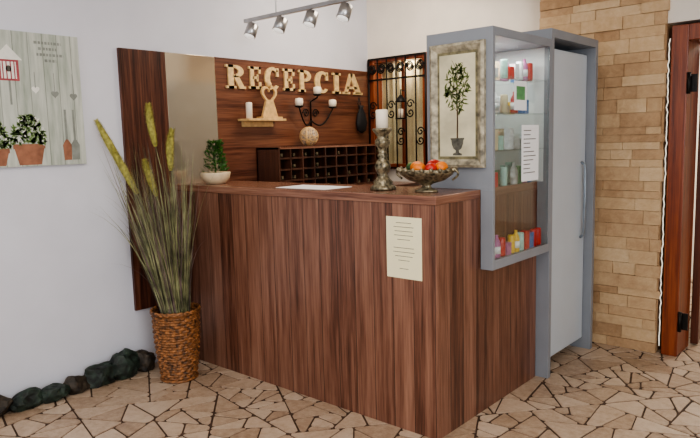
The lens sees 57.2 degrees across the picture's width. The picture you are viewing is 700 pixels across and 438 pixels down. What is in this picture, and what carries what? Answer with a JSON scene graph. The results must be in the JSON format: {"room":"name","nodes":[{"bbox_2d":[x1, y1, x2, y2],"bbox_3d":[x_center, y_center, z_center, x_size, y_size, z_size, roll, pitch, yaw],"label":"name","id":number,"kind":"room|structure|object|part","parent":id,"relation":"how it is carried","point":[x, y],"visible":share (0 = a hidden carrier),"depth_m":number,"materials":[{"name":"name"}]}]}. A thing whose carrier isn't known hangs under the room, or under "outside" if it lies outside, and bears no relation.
{"room":"hotel lobby","nodes":[
{"label":"hotel lobby","id":0,"kind":"room"},
{"bbox_2d":[150,302,200,383],"bbox_3d":[-0.999,0.715,3.720,0.286,0.419,0.286,5,9,41],"label":"wicker basket","id":1,"kind":"object","parent":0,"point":[176,330],"depth_m":3.63,"materials":[{"name":"wicker"}]},
{"bbox_2d":[0,0,367,397],"bbox_3d":[-2.127,-0.266,3.001,0.200,2.600,7.160,5,9,41],"label":"wall","id":2,"kind":"structure","parent":0,"point":[67,298],"depth_m":3.63,"materials":[{"name":"white paint"}]},
{"bbox_2d":[0,29,86,167],"bbox_3d":[-1.710,-0.611,3.278,0.024,0.685,0.696,5,9,41],"label":"picture","id":3,"kind":"object","parent":2,"relation":"attached to","point":[42,123],"visible":1,"depth_m":3.36,"materials":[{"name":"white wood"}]},
{"bbox_2d":[116,48,173,310],"bbox_3d":[-1.215,-0.232,3.888,0.020,1.547,0.302,5,9,41],"label":"panel","id":4,"kind":"object","parent":2,"relation":"attached to","point":[141,73],"visible":0.64,"depth_m":3.83,"materials":[{"name":"brown wood"}]},
{"bbox_2d":[164,52,219,207],"bbox_3d":[-1.000,-0.561,4.103,0.022,0.957,0.370,5,9,41],"label":"mirror","id":5,"kind":"object","parent":2,"relation":"attached to","point":[190,79],"visible":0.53,"depth_m":4.07,"materials":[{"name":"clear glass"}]},
{"bbox_2d":[214,57,368,180],"bbox_3d":[-0.349,-0.376,4.873,0.020,1.547,1.590,5,9,41],"label":"panel","id":6,"kind":"object","parent":2,"relation":"attached to","point":[240,144],"visible":0.36,"depth_m":4.63,"materials":[{"name":"brown wood"}]},
{"bbox_2d":[238,118,285,126],"bbox_3d":[-0.605,-0.667,4.444,0.120,0.053,0.340,5,9,41],"label":"wall shelf","id":7,"kind":"object","parent":6,"relation":"attached to","point":[248,122],"visible":1,"depth_m":4.43,"materials":[{"name":"brown wood"}]},
{"bbox_2d":[246,101,252,117],"bbox_3d":[-0.682,-0.739,4.333,0.044,0.120,0.044,5,9,41],"label":"pillar candle","id":8,"kind":"object","parent":7,"relation":"on","point":[249,114],"visible":0.92,"depth_m":4.32,"materials":[{"name":"wax"}]},
{"bbox_2d":[257,81,282,118],"bbox_3d":[-0.561,-0.826,4.456,0.070,0.257,0.180,5,9,41],"label":"angel figurine","id":9,"kind":"object","parent":7,"relation":"on","point":[269,109],"visible":0.98,"depth_m":4.44,"materials":[{"name":"beige wood"}]},
{"bbox_2d":[224,64,362,94],"bbox_3d":[-0.363,-1.027,4.770,0.014,0.167,1.404,5,9,41],"label":"reception letters","id":10,"kind":"object","parent":6,"relation":"attached to","point":[231,76],"visible":0.91,"depth_m":4.65,"materials":[{"name":"beige wood"}]},
{"bbox_2d":[295,86,336,125],"bbox_3d":[-0.268,-0.846,4.817,0.110,0.291,0.428,5,9,41],"label":"candle sconce","id":11,"kind":"object","parent":6,"relation":"attached to","point":[316,90],"visible":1,"depth_m":4.82,"materials":[{"name":"metal"}]},
{"bbox_2d":[356,98,366,132],"bbox_3d":[0.094,-0.853,5.275,0.058,0.291,0.130,5,9,41],"label":"pouch","id":12,"kind":"object","parent":6,"relation":"hanging from","point":[361,121],"visible":1,"depth_m":5.25,"materials":[{"name":"black fabric"}]},
{"bbox_2d":[0,276,699,437],"bbox_3d":[1.758,0.993,3.012,6.200,0.100,12.000,5,9,41],"label":"floor","id":13,"kind":"structure","parent":0,"point":[602,390],"depth_m":3.25,"materials":[{"name":"brown tile"}]},
{"bbox_2d":[0,348,155,416],"bbox_3d":[-1.730,0.913,3.309,0.129,0.165,1.638,5,9,41],"label":"rocks","id":14,"kind":"object","parent":13,"relation":"on","point":[125,364],"visible":1,"depth_m":3.59},
{"bbox_2d":[94,102,214,383],"bbox_3d":[-1.050,0.137,3.632,0.591,1.591,0.707,4,9,35],"label":"potted plant","id":15,"kind":"object","parent":13,"relation":"on","point":[176,327],"depth_m":3.60,"materials":[{"name":"plant"}]},
{"bbox_2d":[175,180,483,437],"bbox_3d":[-0.212,0.367,3.594,1.938,1.100,0.420,5,9,41],"label":"reception desk","id":16,"kind":"object","parent":13,"relation":"on","point":[294,291],"visible":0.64,"depth_m":3.16,"materials":[{"name":"brown wood"}]},
{"bbox_2d":[200,139,230,183],"bbox_3d":[-0.833,-0.357,3.953,0.189,0.281,0.184,5,9,41],"label":"potted plant","id":17,"kind":"object","parent":16,"relation":"on","point":[221,176],"visible":1,"depth_m":3.92,"materials":[{"name":"green plant"}]},
{"bbox_2d":[200,171,230,183],"bbox_3d":[-0.829,-0.254,3.964,0.184,0.072,0.184,5,9,41],"label":"bowl","id":18,"kind":"object","parent":16,"relation":"on","point":[220,177],"depth_m":3.90,"materials":[{"name":"beige ceramic"}]},
{"bbox_2d":[276,185,350,189],"bbox_3d":[-0.197,-0.172,3.454,0.370,0.002,0.210,5,9,41],"label":"paper sheet","id":19,"kind":"object","parent":16,"relation":"on","point":[318,187],"visible":1,"depth_m":3.44,"materials":[{"name":"white paper"}]},
{"bbox_2d":[175,180,480,205],"bbox_3d":[-0.226,-0.159,3.529,1.938,0.040,0.420,5,9,41],"label":"countertop","id":20,"kind":"structure","parent":16,"relation":"on","point":[402,194],"depth_m":3.18,"materials":[{"name":"brown wood"}]},
{"bbox_2d":[370,108,395,190],"bbox_3d":[0.159,-0.341,3.137,0.132,0.397,0.132,5,9,41],"label":"candle holder","id":21,"kind":"object","parent":16,"relation":"on","point":[382,182],"visible":1,"depth_m":3.11,"materials":[{"name":"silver metal"}]},
{"bbox_2d":[376,108,387,127],"bbox_3d":[0.155,-0.488,3.119,0.060,0.100,0.060,5,9,41],"label":"candle","id":22,"kind":"object","parent":21,"relation":"on","point":[381,114],"depth_m":3.09,"materials":[{"name":"wax"}]},
{"bbox_2d":[386,216,421,280],"bbox_3d":[0.242,0.131,2.884,0.195,0.280,0.002,5,9,41],"label":"notice sheet","id":23,"kind":"object","parent":16,"relation":"attached to","point":[403,234],"visible":1,"depth_m":2.88,"materials":[{"name":"beige paper"}]},
{"bbox_2d":[396,159,458,192],"bbox_3d":[0.352,-0.199,2.961,0.260,0.150,0.283,-3,7,-12],"label":"fruit bowl","id":24,"kind":"object","parent":16,"relation":"on","point":[434,171],"visible":1,"depth_m":2.89,"materials":[{"name":"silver metal"}]},
{"bbox_3d":[0.516,0.444,2.985,0.026,1.060,0.390,5,9,41],"label":"panel","id":25,"kind":"part","parent":16,"relation":"part of","materials":[{"name":"brown wood"}]},
{"bbox_2d":[360,181,420,186],"bbox_3d":[-0.100,0.266,4.793,0.520,1.000,1.480,5,9,41],"label":"desk","id":26,"kind":"object","parent":13,"relation":"on","point":[396,183],"visible":0.07,"depth_m":5.02,"materials":[{"name":"brown wood"}]},
{"bbox_2d":[256,144,378,184],"bbox_3d":[-0.182,-0.401,4.868,0.226,0.310,1.170,5,9,41],"label":"key rack","id":27,"kind":"object","parent":26,"relation":"on","point":[353,164],"visible":0.76,"depth_m":4.71,"materials":[{"name":"brown wood"}]},
{"bbox_2d":[299,127,318,145],"bbox_3d":[-0.302,-0.608,4.722,0.142,0.142,0.140,5,9,41],"label":"ball","id":28,"kind":"object","parent":27,"relation":"on","point":[308,136],"visible":1,"depth_m":4.67,"materials":[{"name":"beige wicker"}]},
{"bbox_2d":[415,181,536,409],"bbox_3d":[0.687,0.359,3.466,0.414,1.100,0.570,5,9,41],"label":"reception counter","id":29,"kind":"object","parent":13,"relation":"on","point":[510,290],"visible":0.36,"depth_m":3.33,"materials":[{"name":"brown wood"}]},
{"bbox_2d":[426,25,551,270],"bbox_3d":[0.727,-0.358,3.299,0.362,1.122,0.625,5,9,41],"label":"display case","id":30,"kind":"object","parent":29,"relation":"on","point":[518,64],"visible":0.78,"depth_m":3.23,"materials":[{"name":"grey metal"}]},
{"bbox_2d":[429,39,485,167],"bbox_3d":[0.504,-0.534,3.032,0.295,0.580,0.026,5,9,41],"label":"picture","id":31,"kind":"object","parent":30,"relation":"attached to","point":[457,70],"visible":1,"depth_m":3.02,"materials":[{"name":"paper"}]},
{"bbox_2d":[443,61,470,154],"bbox_3d":[0.507,-0.526,3.035,0.159,0.448,0.002,5,9,41],"label":"print","id":32,"kind":"object","parent":31,"relation":"attached to","point":[456,74],"depth_m":3.04,"materials":[{"name":"beige paper"}]},
{"bbox_3d":[0.690,0.380,3.466,0.400,1.060,0.570,5,9,41],"label":"panel","id":33,"kind":"part","parent":29,"relation":"part of","materials":[{"name":"brown wood"}]},
{"bbox_2d":[523,28,597,378],"bbox_3d":[1.063,-0.108,3.904,0.610,1.900,0.660,5,9,41],"label":"tall cabinet","id":34,"kind":"object","parent":13,"relation":"on","point":[564,273],"visible":0.47,"depth_m":3.77,"materials":[{"name":"grey metal"}]},
{"bbox_2d":[550,49,586,356],"bbox_3d":[1.074,-0.067,3.900,0.556,1.820,0.580,5,9,41],"label":"fridge","id":35,"kind":"object","parent":34,"relation":"in","point":[568,259],"depth_m":3.77,"materials":[{"name":"metal"}]},
{"bbox_2d":[366,0,540,185],"bbox_3d":[0.835,-0.592,5.011,1.600,2.600,0.200,5,9,41],"label":"wall","id":36,"kind":"structure","parent":0,"point":[394,27],"depth_m":4.95,"materials":[{"name":"white paint"}]},
{"bbox_2d":[369,52,427,166],"bbox_3d":[0.421,-0.868,5.257,0.580,0.910,0.115,5,9,41],"label":"window","id":37,"kind":"structure","parent":36,"relation":"in","point":[373,85],"depth_m":5.29,"materials":[{"name":"red wood"}]},
{"bbox_2d":[367,52,427,168],"bbox_3d":[0.376,-0.860,5.197,0.586,0.904,0.022,5,9,41],"label":"iron grille","id":38,"kind":"object","parent":37,"relation":"attached to","point":[417,66],"visible":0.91,"depth_m":5.15,"materials":[{"name":"black metal"}]},
{"bbox_2d":[395,89,406,118],"bbox_3d":[0.407,-0.908,5.079,0.107,0.234,0.083,-4,7,-19],"label":"lantern","id":39,"kind":"object","parent":38,"relation":"attached to","point":[400,98],"visible":1,"depth_m":5.06,"materials":[{"name":"metal"}]},
{"bbox_2d":[382,60,422,162],"bbox_3d":[0.505,-0.882,5.352,0.580,0.910,0.024,5,9,41],"label":"window curtain","id":40,"kind":"object","parent":36,"relation":"hanging from","point":[411,142],"visible":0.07,"depth_m":5.38,"materials":[{"name":"beige fabric"}]},
{"bbox_2d":[539,0,672,352],"bbox_3d":[1.673,-0.508,4.162,0.783,2.600,0.386,5,9,41],"label":"brick wall","id":41,"kind":"structure","parent":0,"point":[633,37],"depth_m":3.93,"materials":[{"name":"beige brick"}]},
{"bbox_2d":[668,0,699,25],"bbox_3d":[3.339,-0.376,2.741,3.630,2.600,0.350,5,9,41],"label":"wall","id":42,"kind":"structure","parent":0,"point":[681,12],"depth_m":3.66,"materials":[{"name":"white paint"}]},
{"bbox_2d":[658,39,670,345],"bbox_3d":[1.867,-0.133,3.816,0.017,1.831,0.007,5,9,41],"label":"light","id":43,"kind":"object","parent":42,"relation":"attached to","point":[670,39],"visible":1,"depth_m":3.81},
{"bbox_2d":[661,22,699,356],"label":"door","id":44,"kind":"structure","parent":42,"relation":"in","point":[685,49],"depth_m":3.79,"materials":[{"name":"red wood"}]},
{"bbox_3d":[1.962,-0.081,3.739,0.055,1.520,0.039,5,9,41],"label":"door hinges","id":45,"kind":"part","parent":44,"relation":"part of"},
{"bbox_2d":[690,109,699,343],"bbox_3d":[2.390,-0.161,4.299,0.044,1.820,0.840,3,9,34],"label":"door leaf","id":46,"kind":"structure","parent":44,"relation":"attached to","point":[695,308],"depth_m":4.01,"materials":[{"name":"brown wood"}]},
{"bbox_2d":[691,65,699,275],"bbox_3d":[3.323,-0.792,6.103,0.100,2.600,4.740,5,9,41],"label":"wall","id":47,"kind":"structure","parent":0,"point":[699,65],"depth_m":5.89,"materials":[{"name":"white paint"}]},
{"bbox_3d":[0.176,-1.415,0.808,6.400,0.100,7.160,5,9,41],"label":"ceiling","id":48,"kind":"structure","parent":0,"visible":0},
{"bbox_2d":[244,0,353,38],"bbox_3d":[-0.295,-1.404,3.699,0.990,0.608,0.098,5,9,41],"label":"track spotlight","id":49,"kind":"object","parent":48,"relation":"attached to","point":[344,12],"visible":1,"depth_m":3.70,"materials":[{"name":"metal"}]},
{"bbox_3d":[-0.295,-1.455,3.694,0.990,0.505,0.060,5,9,41],"label":"rail","id":50,"kind":"part","parent":49,"relation":"part of","materials":[{"name":"metal"}]}
]}

